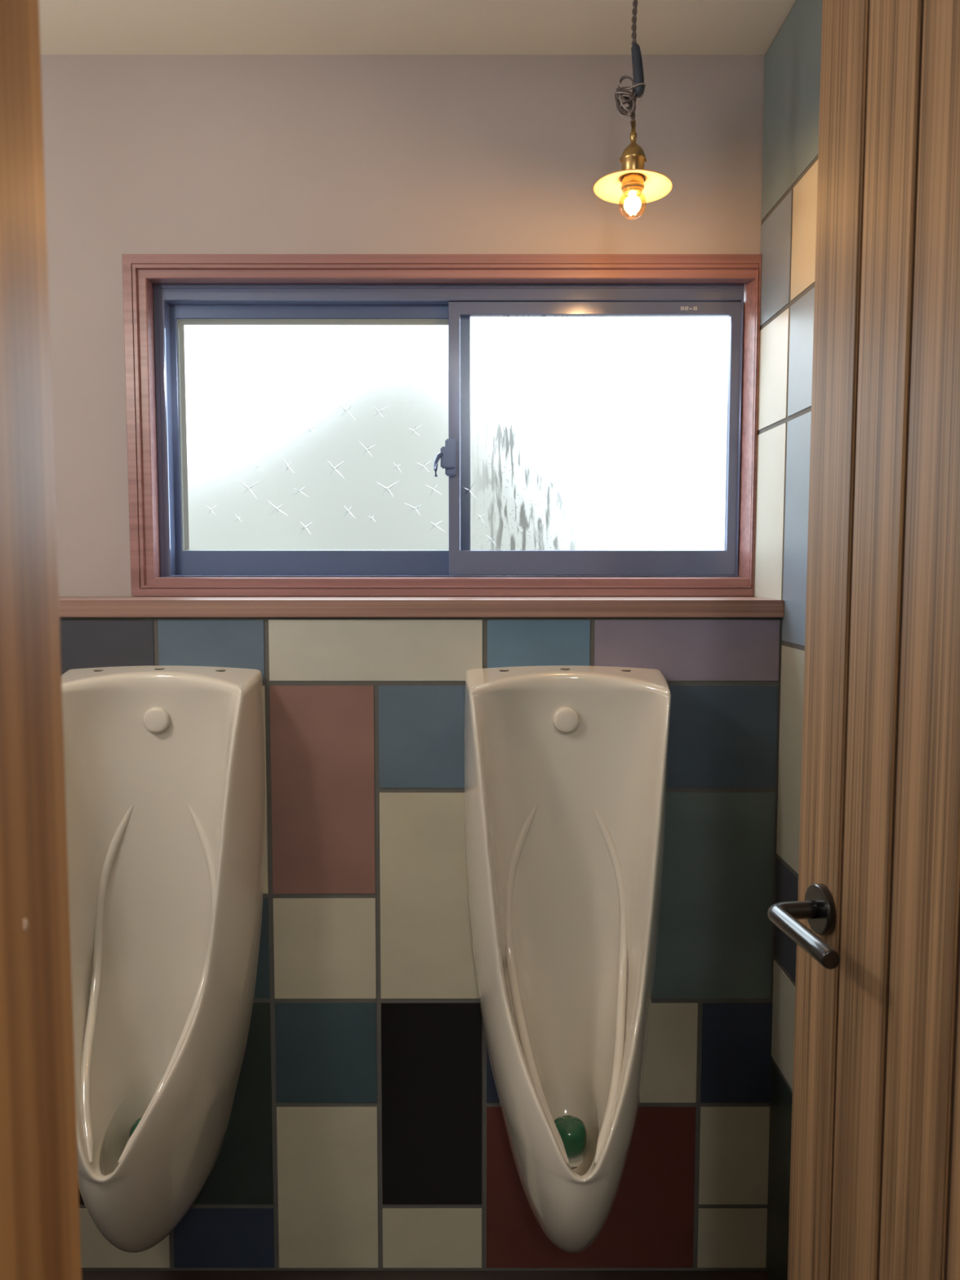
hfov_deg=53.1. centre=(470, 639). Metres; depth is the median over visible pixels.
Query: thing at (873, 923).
door
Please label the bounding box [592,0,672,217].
pendant lamp
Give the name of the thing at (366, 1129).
wall
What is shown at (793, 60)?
wall
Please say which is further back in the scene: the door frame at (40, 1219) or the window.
the window
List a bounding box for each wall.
[40,54,764,596]
[59,617,782,1270]
[752,0,822,1279]
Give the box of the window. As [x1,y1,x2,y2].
[121,253,761,595]
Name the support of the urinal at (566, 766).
attached to the wall at (366, 1129)
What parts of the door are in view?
lever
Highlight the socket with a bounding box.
[619,119,646,184]
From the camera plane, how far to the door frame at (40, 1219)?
0.45 m
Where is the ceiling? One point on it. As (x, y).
(67, 27)
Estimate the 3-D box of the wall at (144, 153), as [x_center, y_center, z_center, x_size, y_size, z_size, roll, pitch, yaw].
[-0.383,-0.618,2.038,2.135,1.111,0.160,0,5,0]
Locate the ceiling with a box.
[38,0,796,54]
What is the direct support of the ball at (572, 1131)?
on the urinal at (566, 766)
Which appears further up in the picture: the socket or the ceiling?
the ceiling
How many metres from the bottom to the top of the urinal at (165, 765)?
1.033 m
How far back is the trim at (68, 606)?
1.79 m
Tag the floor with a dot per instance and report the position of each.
(86, 1274)
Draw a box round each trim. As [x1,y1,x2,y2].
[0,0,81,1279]
[58,596,784,617]
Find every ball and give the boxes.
[128,1117,142,1138]
[554,1115,586,1157]
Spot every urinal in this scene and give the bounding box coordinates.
[61,665,265,1253]
[463,665,671,1253]
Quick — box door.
[767,0,959,1279]
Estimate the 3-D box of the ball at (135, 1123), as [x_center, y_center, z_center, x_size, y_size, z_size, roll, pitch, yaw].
[-0.578,0.890,1.725,0.066,0.060,0.066,0,5,0]
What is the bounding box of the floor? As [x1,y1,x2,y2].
[81,1270,769,1279]

